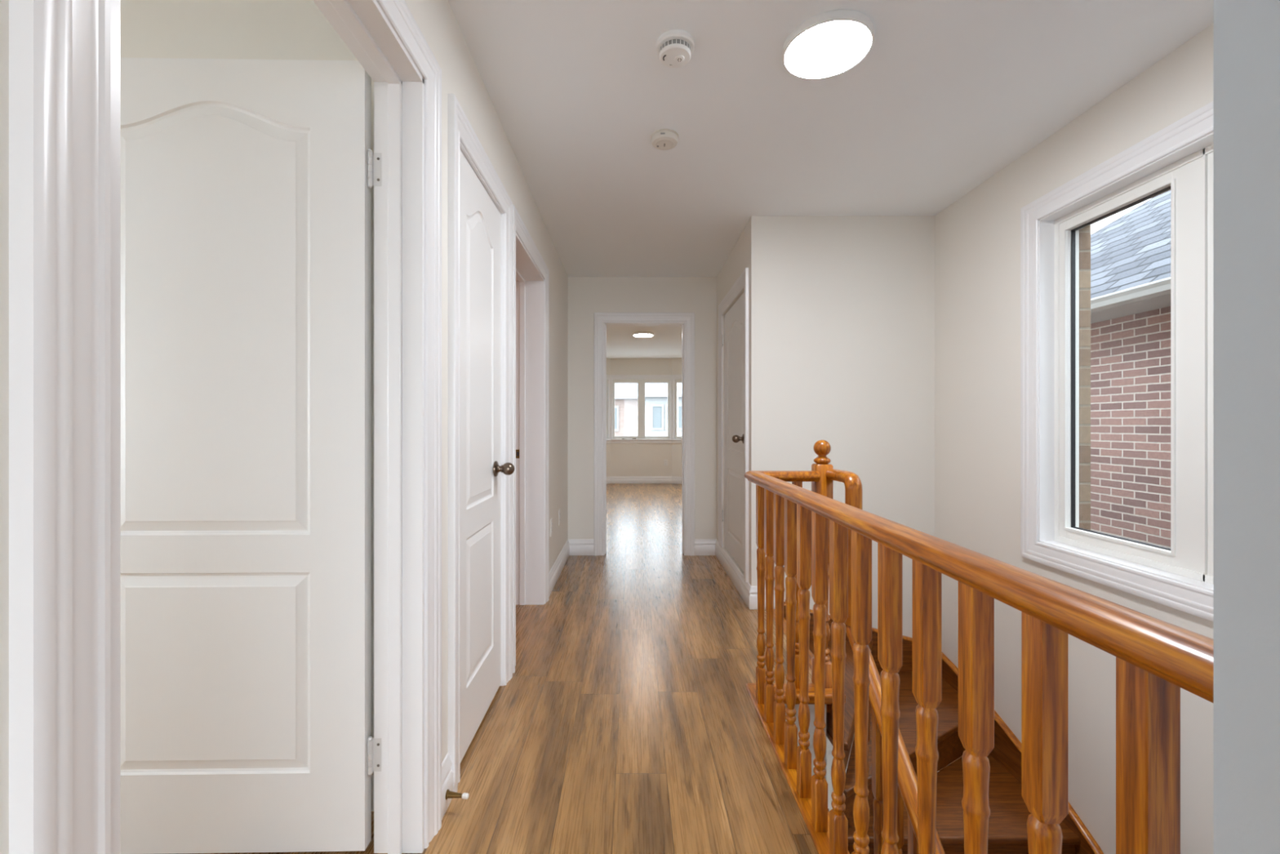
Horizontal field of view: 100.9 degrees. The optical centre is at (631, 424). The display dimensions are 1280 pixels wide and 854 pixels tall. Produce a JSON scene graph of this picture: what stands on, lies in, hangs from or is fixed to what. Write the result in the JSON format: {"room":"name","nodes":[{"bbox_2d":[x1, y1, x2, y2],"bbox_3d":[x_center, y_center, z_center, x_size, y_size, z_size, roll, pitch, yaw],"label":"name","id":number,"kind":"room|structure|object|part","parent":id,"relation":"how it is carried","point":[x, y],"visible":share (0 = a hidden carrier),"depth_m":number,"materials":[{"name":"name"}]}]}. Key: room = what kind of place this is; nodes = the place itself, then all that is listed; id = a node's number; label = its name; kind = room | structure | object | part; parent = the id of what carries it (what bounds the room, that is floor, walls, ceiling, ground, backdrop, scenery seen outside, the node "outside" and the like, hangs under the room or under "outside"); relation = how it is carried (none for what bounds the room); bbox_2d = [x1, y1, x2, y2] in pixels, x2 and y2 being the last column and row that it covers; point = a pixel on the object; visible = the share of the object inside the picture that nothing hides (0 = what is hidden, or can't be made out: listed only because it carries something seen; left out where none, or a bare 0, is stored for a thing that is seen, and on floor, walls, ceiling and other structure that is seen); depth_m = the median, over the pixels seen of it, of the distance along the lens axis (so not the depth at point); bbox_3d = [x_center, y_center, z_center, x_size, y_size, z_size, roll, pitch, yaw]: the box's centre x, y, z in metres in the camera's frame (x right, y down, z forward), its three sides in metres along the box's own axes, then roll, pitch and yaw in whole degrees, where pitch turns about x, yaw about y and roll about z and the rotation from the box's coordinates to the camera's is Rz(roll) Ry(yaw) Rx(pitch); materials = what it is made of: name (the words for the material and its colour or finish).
{"room":"upstairs hallway","nodes":[
{"label":"upstairs hallway","id":0,"kind":"room"},
{"bbox_2d":[120,0,373,811],"bbox_3d":[-2.392,-0.079,0.280,3.417,2.440,2.760,0,0,0],"label":"wall","id":1,"kind":"structure","parent":0,"point":[233,29],"depth_m":1.56,"materials":[{"name":"white paint"}]},
{"bbox_2d":[0,0,568,853],"bbox_3d":[-0.653,-0.079,0.775,0.180,2.440,7.950,0,0,0],"label":"wall","id":2,"kind":"structure","parent":0,"point":[436,20],"depth_m":1.61,"materials":[{"name":"white paint"}]},
{"bbox_2d":[8,0,441,853],"bbox_3d":[-0.615,0.063,0.993,0.147,2.156,1.031,0,0,0],"label":"door frame","id":3,"kind":"structure","parent":2,"relation":"attached to","point":[64,55],"depth_m":0.55,"materials":[{"name":"white paint"}]},
{"bbox_2d":[120,57,381,853],"bbox_3d":[-1.086,0.081,1.400,0.835,2.078,0.035,0,0,-1],"label":"door","id":4,"kind":"structure","parent":2,"relation":"in","point":[246,185],"depth_m":1.38,"materials":[{"name":"white wood"}]},
{"bbox_2d":[460,150,514,762],"bbox_3d":[-0.549,0.105,2.002,0.118,2.048,0.611,0,0,0],"label":"door","id":5,"kind":"structure","parent":2,"relation":"in","point":[482,468],"depth_m":1.99,"materials":[{"name":"white wood"}]},
{"bbox_3d":[-0.518,0.183,2.205,0.054,0.053,0.053,0,0,0],"label":"knob","id":6,"kind":"part","parent":5,"relation":"part of","materials":[{"name":"silver metal"}]},
{"bbox_2d":[448,93,549,791],"bbox_3d":[-0.644,0.063,2.534,0.207,2.156,1.839,0,0,0],"label":"door frame","id":7,"kind":"structure","parent":2,"relation":"attached to","point":[462,136],"depth_m":2.37,"materials":[{"name":"white paint"}]},
{"bbox_2d":[441,538,569,819],"bbox_3d":[-0.555,1.071,3.069,0.016,0.140,3.122,0,0,0],"label":"baseboard","id":8,"kind":"structure","parent":2,"relation":"attached to","point":[557,568],"depth_m":1.61,"materials":[{"name":"white paint"}]},
{"bbox_2d":[444,788,469,799],"bbox_3d":[-0.515,1.091,1.556,0.067,0.026,0.026,0,0,7],"label":"door stop","id":9,"kind":"object","parent":8,"relation":"attached to","point":[449,794],"visible":1,"depth_m":1.55,"materials":[{"name":"gold metal"}]},
{"bbox_2d":[558,509,559,524],"bbox_3d":[-0.559,0.711,4.080,0.007,0.116,0.072,0,0,0],"label":"wall outlet","id":10,"kind":"object","parent":2,"relation":"attached to","point":[559,509],"visible":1,"depth_m":4.06,"materials":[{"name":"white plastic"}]},
{"bbox_2d":[164,483,818,853],"bbox_3d":[-0.500,1.266,3.750,7.000,0.250,13.900,0,0,0],"label":"floor","id":11,"kind":"structure","parent":0,"point":[627,720],"depth_m":2.02,"materials":[{"name":"laminate"}]},
{"bbox_2d":[746,608,849,853],"bbox_3d":[0.701,1.159,1.851,0.408,0.045,2.852,0,0,0],"label":"edging","id":12,"kind":"object","parent":11,"relation":"attached to","point":[820,839],"visible":0.22,"depth_m":1.80,"materials":[{"name":"orange wood"}]},
{"bbox_2d":[783,601,1103,853],"bbox_3d":[1.349,2.325,1.853,1.057,2.471,2.847,0,0,0],"label":"staircase","id":13,"kind":"structure","parent":11,"relation":"attached to","point":[1009,812],"depth_m":2.49,"materials":[{"name":"brown wood"}]},
{"bbox_3d":[1.391,1.500,3.268,0.972,0.782,0.018,0,0,0],"label":"skirting","id":14,"kind":"part","parent":13,"relation":"part of","materials":[{"name":"brown wood"}]},
{"bbox_2d":[744,440,1213,853],"bbox_3d":[0.698,1.268,1.386,0.405,2.406,1.932,0,0,0],"label":"balustrade","id":15,"kind":"object","parent":13,"relation":"on","point":[822,542],"visible":1,"depth_m":0.93,"materials":[{"name":"orange wood"}]},
{"bbox_3d":[0.834,0.706,2.316,0.071,1.070,0.071,0,0,0],"label":"newel post","id":16,"kind":"part","parent":15,"relation":"part of","materials":[{"name":"orange wood"}]},
{"bbox_3d":[0.868,1.444,1.259,0.064,1.335,1.653,0,0,0],"label":"falling handrail","id":17,"kind":"part","parent":15,"relation":"part of","materials":[{"name":"orange wood"}]},
{"bbox_3d":[0.651,0.222,1.375,0.310,0.044,1.910,0,0,0],"label":"handrail","id":18,"kind":"part","parent":15,"relation":"part of","materials":[{"name":"orange wood"}]},
{"bbox_3d":[1.868,2.461,1.845,0.018,2.161,2.829,0,0,0],"label":"skirting","id":19,"kind":"part","parent":13,"relation":"part of","materials":[{"name":"brown wood"}]},
{"bbox_2d":[606,358,610,476],"bbox_3d":[-0.975,-0.079,10.061,1.260,2.440,0.140,0,0,-30],"label":"wall","id":20,"kind":"structure","parent":0,"point":[608,360],"depth_m":10.28,"materials":[{"name":"white paint"}]},
{"bbox_2d":[606,374,613,443],"bbox_3d":[-0.950,-0.309,10.028,1.280,1.330,0.140,0,0,-30],"label":"window","id":21,"kind":"structure","parent":20,"relation":"in","point":[608,376],"depth_m":10.28,"materials":[{"name":"white paint"}]},
{"bbox_3d":[-0.965,-0.309,10.054,1.120,1.170,0.082,0,0,-30],"label":"frame","id":22,"kind":"part","parent":21,"relation":"part of","materials":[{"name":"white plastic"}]},
{"bbox_2d":[610,358,671,475],"bbox_3d":[0.180,-0.079,10.370,1.260,2.440,0.140,0,0,0],"label":"wall","id":23,"kind":"structure","parent":0,"point":[626,459],"depth_m":10.30,"materials":[{"name":"white paint"}]},
{"bbox_2d":[607,374,675,443],"bbox_3d":[0.180,-0.309,10.329,1.310,1.330,0.141,0,0,0],"label":"window","id":24,"kind":"structure","parent":23,"relation":"in","point":[641,380],"depth_m":10.32,"materials":[{"name":"white paint"}]},
{"bbox_2d":[606,475,681,484],"bbox_3d":[0.180,1.071,9.993,3.278,0.140,0.614,0,0,0],"label":"baseboard","id":25,"kind":"structure","parent":23,"relation":"attached to","point":[611,479],"depth_m":10.28,"materials":[{"name":"white paint"}]},
{"bbox_2d":[663,459,667,465],"bbox_3d":[0.660,0.731,10.296,0.072,0.116,0.007,0,0,0],"label":"wall outlet","id":26,"kind":"object","parent":23,"relation":"attached to","point":[665,461],"visible":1,"depth_m":10.30,"materials":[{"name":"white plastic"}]},
{"bbox_2d":[568,276,716,538],"bbox_3d":[0.850,-0.079,4.690,3.500,2.440,0.120,0,0,0],"label":"wall","id":27,"kind":"structure","parent":0,"point":[587,295],"depth_m":4.63,"materials":[{"name":"white paint"}]},
{"bbox_2d":[568,538,716,555],"bbox_3d":[0.089,1.071,4.622,1.305,0.140,0.016,0,0,0],"label":"baseboard","id":28,"kind":"structure","parent":27,"relation":"attached to","point":[577,546],"depth_m":4.61,"materials":[{"name":"white paint"}]},
{"bbox_2d":[594,312,694,555],"bbox_3d":[0.108,0.079,4.681,0.882,2.124,0.146,0,0,0],"label":"door frame","id":29,"kind":"structure","parent":27,"relation":"attached to","point":[686,320],"depth_m":4.62,"materials":[{"name":"white paint"}]},
{"bbox_2d":[671,357,681,476],"bbox_3d":[1.335,-0.079,10.061,1.260,2.440,0.140,0,0,30],"label":"wall","id":30,"kind":"structure","parent":0,"point":[676,362],"depth_m":10.25,"materials":[{"name":"white paint"}]},
{"bbox_2d":[669,374,681,443],"bbox_3d":[1.310,-0.309,10.028,1.280,1.330,0.140,0,0,30],"label":"window","id":31,"kind":"structure","parent":30,"relation":"in","point":[677,378],"depth_m":10.29,"materials":[{"name":"white paint"}]},
{"bbox_3d":[1.325,-0.309,10.054,1.120,1.170,0.082,0,0,30],"label":"frame","id":32,"kind":"part","parent":31,"relation":"part of","materials":[{"name":"white plastic"}]},
{"bbox_2d":[716,215,770,586],"bbox_3d":[0.802,-0.079,3.955,0.120,2.440,1.350,0,0,0],"label":"wall","id":33,"kind":"structure","parent":0,"point":[752,250],"depth_m":3.28,"materials":[{"name":"white paint"}]},
{"bbox_2d":[721,293,743,571],"bbox_3d":[0.730,0.049,3.886,0.118,1.885,0.864,0,0,0],"label":"door","id":34,"kind":"structure","parent":33,"relation":"in","point":[734,317],"depth_m":3.86,"materials":[{"name":"white wood"}]},
{"bbox_3d":[0.699,0.093,3.545,0.054,0.053,0.053,0,0,0],"label":"knob","id":35,"kind":"part","parent":34,"relation":"part of","materials":[{"name":"silver metal"}]},
{"bbox_2d":[718,267,748,582],"bbox_3d":[0.731,0.000,3.882,0.022,1.999,1.055,0,0,0],"label":"door frame","id":36,"kind":"structure","parent":33,"relation":"attached to","point":[742,282],"depth_m":3.37,"materials":[{"name":"white paint"}]},
{"bbox_2d":[715,539,775,609],"bbox_3d":[0.813,1.071,3.947,0.174,0.140,1.366,0,0,0],"label":"baseboard","id":37,"kind":"structure","parent":33,"relation":"attached to","point":[748,593],"depth_m":3.60,"materials":[{"name":"white paint"}]},
{"bbox_2d":[784,703,826,779],"bbox_3d":[0.619,2.541,2.337,0.438,2.700,0.125,0,0,0],"label":"wall","id":38,"kind":"structure","parent":0,"point":[811,706],"depth_m":2.27,"materials":[{"name":"white paint"}]},
{"bbox_2d":[448,0,1213,358],"bbox_3d":[-0.550,-1.399,3.600,7.100,0.200,13.800,0,0,0],"label":"ceiling","id":39,"kind":"structure","parent":0,"point":[946,95],"depth_m":2.14,"materials":[{"name":"white paint"}]},
{"bbox_2d":[632,331,653,337],"bbox_3d":[0.160,-1.282,7.500,0.300,0.034,0.300,0,0,0],"label":"recessed light","id":40,"kind":"object","parent":39,"relation":"in","point":[641,334],"visible":1,"depth_m":7.43,"materials":[{"name":"white plastic"}]},
{"bbox_2d":[634,333,653,337],"bbox_3d":[0.160,-1.270,7.500,0.274,0.010,0.274,0,0,0],"label":"diffuser","id":41,"kind":"object","parent":40,"relation":"attached to","point":[635,335],"depth_m":7.46,"materials":[{"name":"white plastic"}]},
{"bbox_2d":[650,128,678,150],"bbox_3d":[0.147,-1.280,2.375,0.124,0.038,0.124,0,0,0],"label":"smoke detector","id":42,"kind":"object","parent":39,"relation":"attached to","point":[661,139],"visible":1,"depth_m":2.34,"materials":[{"name":"white plastic"}]},
{"bbox_2d":[655,30,694,68],"bbox_3d":[0.147,-1.270,1.800,0.132,0.058,0.132,0,0,0],"label":"smoke detector","id":43,"kind":"object","parent":39,"relation":"attached to","point":[674,48],"visible":1,"depth_m":1.77,"materials":[{"name":"white plastic"}]},
{"bbox_2d":[659,39,690,52],"bbox_3d":[0.147,-1.270,1.800,0.107,0.018,0.107,0,0,0],"label":"vent","id":44,"kind":"object","parent":43,"relation":"attached to","point":[665,45],"depth_m":1.76,"materials":[{"name":"white plastic"}]},
{"bbox_2d":[782,9,875,79],"bbox_3d":[0.663,-1.282,1.795,0.296,0.034,0.296,0,0,0],"label":"recessed light","id":45,"kind":"object","parent":39,"relation":"in","point":[828,44],"visible":1,"depth_m":1.76,"materials":[{"name":"white plastic"}]},
{"bbox_2d":[770,215,934,810],"bbox_3d":[1.371,1.296,3.340,1.258,5.190,0.120,0,0,0],"label":"wall","id":46,"kind":"structure","parent":0,"point":[852,297],"depth_m":3.28,"materials":[{"name":"white paint"}]},
{"bbox_2d":[934,23,1213,853],"bbox_3d":[1.940,1.296,2.550,0.120,5.190,4.500,0,0,0],"label":"wall","id":47,"kind":"structure","parent":0,"point":[977,237],"depth_m":2.61,"materials":[{"name":"white paint"}]},
{"bbox_2d":[1020,101,1213,621],"bbox_3d":[1.939,-0.204,1.795,0.162,1.670,1.470,0,0,0],"label":"window","id":48,"kind":"structure","parent":47,"relation":"in","point":[1178,158],"depth_m":2.04,"materials":[{"name":"white paint"}]},
{"bbox_3d":[1.974,-0.205,2.104,0.062,1.428,0.611,0,0,0],"label":"sash","id":49,"kind":"part","parent":48,"relation":"part of","materials":[{"name":"white plastic"}]},
{"bbox_3d":[1.982,-0.204,1.795,0.076,1.474,1.274,0,0,0],"label":"frame","id":50,"kind":"part","parent":48,"relation":"part of","materials":[{"name":"white plastic"}]},
{"bbox_3d":[1.974,-0.205,1.486,0.062,1.428,0.611,0,0,0],"label":"sash","id":51,"kind":"part","parent":48,"relation":"part of","materials":[{"name":"white plastic"}]},
{"bbox_2d":[1213,0,1279,853],"bbox_3d":[1.174,1.296,0.362,1.412,5.190,0.125,0,0,0],"label":"wall","id":52,"kind":"structure","parent":0,"point":[1246,33],"depth_m":0.40,"materials":[{"name":"white paint"}]},
{"label":"outside","id":53,"kind":"structure","parent":0,"visible":0},
{"bbox_3d":[0.000,4.441,0.000,120.000,0.200,120.000,0,0,0],"label":"ground","id":54,"kind":"structure","parent":53,"visible":0},
{"bbox_2d":[614,382,637,435],"bbox_3d":[-3.425,0.591,27.975,7.750,7.500,6.650,0,0,0],"label":"house","id":55,"kind":"structure","parent":54,"relation":"on","point":[625,393],"depth_m":25.00,"materials":[{"name":"brick"}]},
{"bbox_2d":[644,382,681,435],"bbox_3d":[3.825,0.441,27.675,6.750,7.800,7.250,0,0,0],"label":"house","id":56,"kind":"structure","parent":54,"relation":"on","point":[655,393],"depth_m":24.40,"materials":[{"name":"grey"}]},
{"bbox_2d":[1090,190,1170,548],"bbox_3d":[7.293,0.331,1.760,7.255,8.020,12.320,0,0,0],"label":"house","id":57,"kind":"structure","parent":54,"relation":"on","point":[1131,255],"depth_m":4.40,"materials":[{"name":"red brick"}]}
]}

